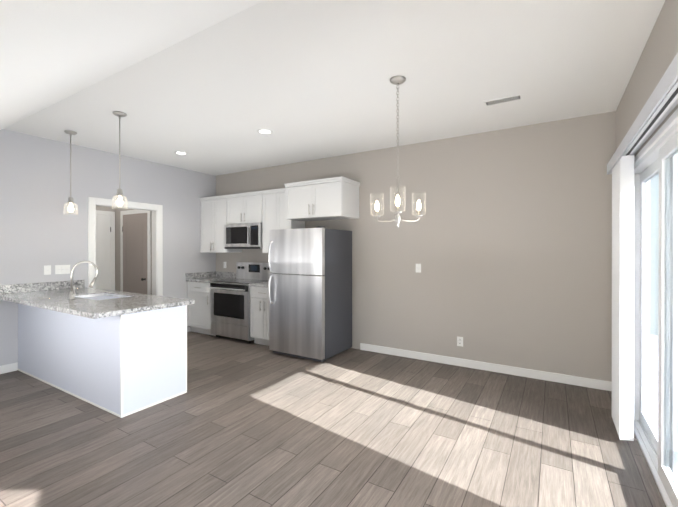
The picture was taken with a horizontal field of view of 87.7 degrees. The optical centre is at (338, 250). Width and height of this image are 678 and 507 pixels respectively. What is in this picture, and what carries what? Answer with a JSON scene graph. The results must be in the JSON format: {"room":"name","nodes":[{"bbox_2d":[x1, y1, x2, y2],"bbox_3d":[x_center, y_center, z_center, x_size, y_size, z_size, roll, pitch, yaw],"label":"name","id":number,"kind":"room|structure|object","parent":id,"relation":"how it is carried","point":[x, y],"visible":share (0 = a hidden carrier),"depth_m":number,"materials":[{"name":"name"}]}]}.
{"room":"kitchen","nodes":[
{"label":"kitchen","id":0,"kind":"room"},
{"bbox_2d":[96,206,114,214],"bbox_3d":[-4.330,-0.009,5.952,0.100,2.820,0.960,0,0,31],"label":"wall","id":1,"kind":"structure","parent":0,"point":[101,208],"depth_m":6.21,"materials":[{"name":"grey paint"}]},
{"bbox_2d":[96,210,114,290],"bbox_3d":[-4.235,0.348,5.942,0.070,2.095,0.900,0,0,31],"label":"hall door","id":2,"kind":"structure","parent":1,"relation":"in","point":[105,244],"depth_m":6.21,"materials":[{"name":"white wood"}]},
{"bbox_2d":[0,129,215,365],"bbox_3d":[-3.690,-0.005,4.426,0.120,2.820,5.156,0,0,31],"label":"wall","id":3,"kind":"structure","parent":0,"point":[39,230],"depth_m":4.58,"materials":[{"name":"grey paint"}]},
{"bbox_2d":[0,362,17,373],"bbox_3d":[-4.366,1.361,3.184,0.018,0.095,2.265,0,0,31],"label":"baseboard","id":4,"kind":"structure","parent":3,"relation":"attached to","point":[11,367],"depth_m":4.08,"materials":[{"name":"white wood"}]},
{"bbox_2d":[0,280,83,291],"bbox_3d":[-3.652,0.440,4.348,0.023,0.099,0.910,0,0,31],"label":"backsplash","id":5,"kind":"structure","parent":3,"relation":"attached to","point":[44,287],"depth_m":4.31,"materials":[{"name":"grey stone"}]},
{"bbox_2d":[44,265,50,274],"bbox_3d":[-3.630,0.240,4.398,0.010,0.115,0.070,0,0,31],"label":"light switch","id":6,"kind":"object","parent":3,"relation":"attached to","point":[47,269],"visible":1,"depth_m":4.39,"materials":[{"name":"white plastic"}]},
{"bbox_2d":[55,265,69,273],"bbox_3d":[-3.547,0.240,4.535,0.010,0.115,0.162,0,0,31],"label":"light switch","id":7,"kind":"object","parent":3,"relation":"attached to","point":[62,269],"visible":1,"depth_m":4.53,"materials":[{"name":"white plastic"}]},
{"bbox_2d":[88,197,162,295],"bbox_3d":[-3.177,0.335,5.271,0.152,2.135,1.060,0,0,31],"label":"door frame","id":8,"kind":"structure","parent":3,"relation":"attached to","point":[157,247],"depth_m":5.51,"materials":[{"name":"white wood"}]},
{"bbox_2d":[186,271,216,278],"bbox_3d":[-2.462,0.435,6.309,0.020,0.099,0.619,0,0,31],"label":"backsplash","id":9,"kind":"structure","parent":3,"relation":"attached to","point":[200,275],"depth_m":6.28,"materials":[{"name":"grey stone"}]},
{"bbox_2d":[115,208,151,294],"bbox_3d":[-3.520,-0.010,6.104,1.328,2.820,0.100,0,0,31],"label":"wall","id":10,"kind":"structure","parent":0,"point":[117,245],"depth_m":6.30,"materials":[{"name":"grey paint"}]},
{"bbox_2d":[120,210,150,294],"bbox_3d":[-3.483,0.348,5.981,0.900,2.095,0.070,0,0,31],"label":"hall door","id":11,"kind":"structure","parent":10,"relation":"in","point":[135,251],"depth_m":5.99,"materials":[{"name":"white wood"}]},
{"bbox_2d":[0,0,664,175],"bbox_3d":[-1.692,-0.550,3.188,7.580,2.044,5.436,0,0,31],"label":"ceiling","id":12,"kind":"structure","parent":0,"point":[211,87],"depth_m":2.65,"materials":[{"name":"white paint"}]},
{"bbox_2d":[63,130,77,214],"bbox_3d":[-3.147,-0.910,4.143,0.142,0.967,0.142,0,0,31],"label":"pendant light","id":13,"kind":"object","parent":12,"relation":"hanging from","point":[70,198],"visible":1,"depth_m":4.14,"materials":[{"name":"silver metal"}]},
{"bbox_2d":[112,111,127,208],"bbox_3d":[-2.224,-0.908,3.582,0.142,0.967,0.142,0,0,31],"label":"pendant light","id":14,"kind":"object","parent":12,"relation":"hanging from","point":[119,194],"visible":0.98,"depth_m":3.58,"materials":[{"name":"silver metal"}]},
{"bbox_2d":[174,151,187,154],"bbox_3d":[-2.252,-1.393,5.037,0.188,0.007,0.188,0,0,31],"label":"recessed light","id":15,"kind":"object","parent":12,"relation":"in","point":[180,152],"visible":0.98,"depth_m":5.04,"materials":[{"name":"white plastic"}]},
{"bbox_2d":[257,129,272,133],"bbox_3d":[-0.864,-1.390,4.124,0.188,0.007,0.188,0,0,31],"label":"recessed light","id":16,"kind":"object","parent":12,"relation":"in","point":[264,131],"visible":0.98,"depth_m":4.11,"materials":[{"name":"white plastic"}]},
{"bbox_2d":[370,76,425,227],"bbox_3d":[0.438,-0.788,2.873,0.442,1.204,0.463,0,0,31],"label":"chandelier","id":17,"kind":"object","parent":12,"relation":"hanging from","point":[397,80],"visible":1,"depth_m":2.86,"materials":[{"name":"silver metal"}]},
{"bbox_2d":[483,94,522,106],"bbox_3d":[1.515,-1.389,3.264,0.320,0.006,0.130,0,0,31],"label":"ceiling vent","id":18,"kind":"object","parent":12,"relation":"in","point":[517,97],"visible":1,"depth_m":3.26,"materials":[{"name":"white metal"}]},
{"bbox_2d":[0,331,665,506],"bbox_3d":[-1.669,1.458,3.202,7.510,0.100,5.396,0,0,31],"label":"floor","id":19,"kind":"structure","parent":0,"point":[242,423],"depth_m":2.61,"materials":[{"name":"grey wood"}]},
{"bbox_2d":[18,304,187,417],"bbox_3d":[-2.646,0.968,3.832,2.281,0.875,0.626,0,0,31],"label":"base cabinet","id":20,"kind":"object","parent":19,"relation":"on","point":[120,354],"depth_m":3.29,"materials":[{"name":"white"}]},
{"bbox_2d":[0,288,194,319],"bbox_3d":[-2.674,0.511,3.754,2.313,0.040,0.910,0,0,31],"label":"countertop","id":21,"kind":"structure","parent":20,"relation":"on","point":[56,299],"depth_m":3.43,"materials":[{"name":"grey stone"}]},
{"bbox_2d":[68,261,98,298],"bbox_3d":[-2.645,0.296,3.681,0.120,0.389,0.277,0,0,31],"label":"faucet","id":22,"kind":"object","parent":21,"relation":"on","point":[72,293],"visible":1,"depth_m":3.62,"materials":[{"name":"silver metal"}]},
{"bbox_2d":[88,292,115,299],"bbox_3d":[-2.592,0.612,3.857,0.689,0.218,0.380,0,0,31],"label":"sink","id":23,"kind":"object","parent":21,"relation":"in","point":[91,295],"depth_m":4.09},
{"bbox_2d":[187,283,215,335],"bbox_3d":[-2.187,0.962,6.164,0.643,0.875,0.623,0,0,31],"label":"base cabinet","id":24,"kind":"object","parent":19,"relation":"on","point":[198,311],"depth_m":5.90,"materials":[{"name":"white wood"}]},
{"bbox_2d":[186,275,223,282],"bbox_3d":[-2.191,0.505,6.156,0.643,0.040,0.639,0,0,31],"label":"countertop","id":25,"kind":"structure","parent":24,"relation":"on","point":[215,277],"depth_m":5.97,"materials":[{"name":"grey stone"}]},
{"bbox_2d":[208,262,272,342],"bbox_3d":[-1.571,0.801,5.720,0.856,1.200,0.689,0,0,31],"label":"stove","id":26,"kind":"object","parent":19,"relation":"on","point":[229,307],"visible":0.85,"depth_m":5.53,"materials":[{"name":"silver metal"}]},
{"bbox_2d":[250,287,268,345],"bbox_3d":[-0.940,0.964,5.407,0.535,0.875,0.623,0,0,31],"label":"base cabinet","id":27,"kind":"object","parent":19,"relation":"on","point":[259,298],"depth_m":5.19,"materials":[{"name":"white wood"}]},
{"bbox_2d":[249,283,268,286],"bbox_3d":[-0.944,0.507,5.399,0.535,0.040,0.639,0,0,31],"label":"countertop","id":28,"kind":"structure","parent":27,"relation":"on","point":[250,284],"depth_m":5.20,"materials":[{"name":"grey stone"}]},
{"bbox_2d":[268,226,351,361],"bbox_3d":[-0.398,0.550,4.883,0.865,1.708,0.848,0,0,31],"label":"refrigerator","id":29,"kind":"object","parent":19,"relation":"on","point":[310,295],"visible":1,"depth_m":4.59,"materials":[{"name":"grey metal"}]},
{"bbox_2d":[216,111,615,381],"bbox_3d":[-0.299,-0.008,5.453,7.510,2.820,0.120,0,0,31],"label":"wall","id":30,"kind":"structure","parent":0,"point":[505,240],"depth_m":4.15,"materials":[{"name":"grey paint"}]},
{"bbox_2d":[200,196,241,251],"bbox_3d":[-2.095,-0.443,6.270,0.686,0.945,0.343,0,0,31],"label":"upper cabinet","id":31,"kind":"object","parent":30,"relation":"attached to","point":[213,210],"depth_m":6.12,"materials":[{"name":"white wood"}]},
{"bbox_2d":[217,271,235,278],"bbox_3d":[-1.430,0.436,6.056,2.048,0.099,0.020,0,0,31],"label":"backsplash","id":32,"kind":"structure","parent":30,"relation":"attached to","point":[224,275],"depth_m":6.39,"materials":[{"name":"grey stone"}]},
{"bbox_2d":[227,192,262,223],"bbox_3d":[-1.458,-0.677,5.883,0.796,0.473,0.343,0,0,31],"label":"upper cabinet","id":33,"kind":"object","parent":30,"relation":"attached to","point":[247,207],"depth_m":5.72,"materials":[{"name":"white wood"}]},
{"bbox_2d":[224,223,261,248],"bbox_3d":[-1.486,-0.234,5.839,0.789,0.406,0.447,0,0,31],"label":"over-the-range microwave","id":34,"kind":"object","parent":33,"relation":"attached to","point":[244,236],"visible":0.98,"depth_m":5.66,"materials":[{"name":"silver metal"}]},
{"bbox_2d":[262,188,304,251],"bbox_3d":[-0.866,-0.441,5.523,0.583,0.945,0.343,0,0,31],"label":"upper cabinet","id":35,"kind":"object","parent":30,"relation":"attached to","point":[272,201],"depth_m":5.42,"materials":[{"name":"white wood"}]},
{"bbox_2d":[283,176,358,223],"bbox_3d":[-0.244,-0.699,5.061,0.951,0.485,0.487,0,0,31],"label":"upper cabinet","id":36,"kind":"object","parent":30,"relation":"attached to","point":[295,205],"depth_m":4.84,"materials":[{"name":"white wood"}]},
{"bbox_2d":[416,264,420,272],"bbox_3d":[1.026,0.225,4.572,0.070,0.115,0.010,0,0,31],"label":"light switch","id":37,"kind":"object","parent":30,"relation":"attached to","point":[418,268],"visible":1,"depth_m":4.57,"materials":[{"name":"white plastic"}]},
{"bbox_2d":[457,336,462,346],"bbox_3d":[1.475,1.105,4.302,0.070,0.115,0.008,0,0,31],"label":"outlet","id":38,"kind":"object","parent":30,"relation":"attached to","point":[459,341],"visible":1,"depth_m":4.30,"materials":[{"name":"white plastic"}]},
{"bbox_2d":[360,343,611,390],"bbox_3d":[1.528,1.358,4.266,2.869,0.095,0.018,0,0,31],"label":"baseboard","id":39,"kind":"structure","parent":30,"relation":"attached to","point":[547,376],"depth_m":4.08,"materials":[{"name":"white wood"}]},
{"bbox_2d":[616,0,677,156],"bbox_3d":[1.481,0.003,1.285,0.140,2.820,5.156,0,0,31],"label":"wall","id":40,"kind":"structure","parent":0,"point":[659,53],"depth_m":2.24,"materials":[{"name":"grey paint"}]},
{"bbox_2d":[612,155,633,440],"bbox_3d":[2.195,0.341,2.737,0.084,2.067,0.447,0,0,31],"label":"vertical blinds","id":41,"kind":"object","parent":40,"relation":"attached to","point":[623,294],"visible":0.9,"depth_m":2.56,"materials":[{"name":"white plastic"}]},
{"bbox_2d":[607,53,677,174],"bbox_3d":[1.831,-0.699,2.126,0.133,0.084,2.100,0,0,31],"label":"blind valance","id":42,"kind":"object","parent":40,"relation":"attached to","point":[659,106],"visible":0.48,"depth_m":1.81,"materials":[{"name":"grey plastic"}]},
{"bbox_2d":[634,108,677,506],"bbox_3d":[1.962,0.356,2.119,0.173,2.110,1.940,0,0,31],"label":"sliding glass door","id":43,"kind":"structure","parent":40,"relation":"attached to","point":[656,155],"depth_m":2.14,"materials":[{"name":"white plastic"}]},
{"label":"outside","id":44,"kind":"structure","parent":0,"visible":0},
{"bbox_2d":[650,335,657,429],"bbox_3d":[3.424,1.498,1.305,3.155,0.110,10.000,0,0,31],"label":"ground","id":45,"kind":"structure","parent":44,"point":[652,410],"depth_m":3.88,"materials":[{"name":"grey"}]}
]}

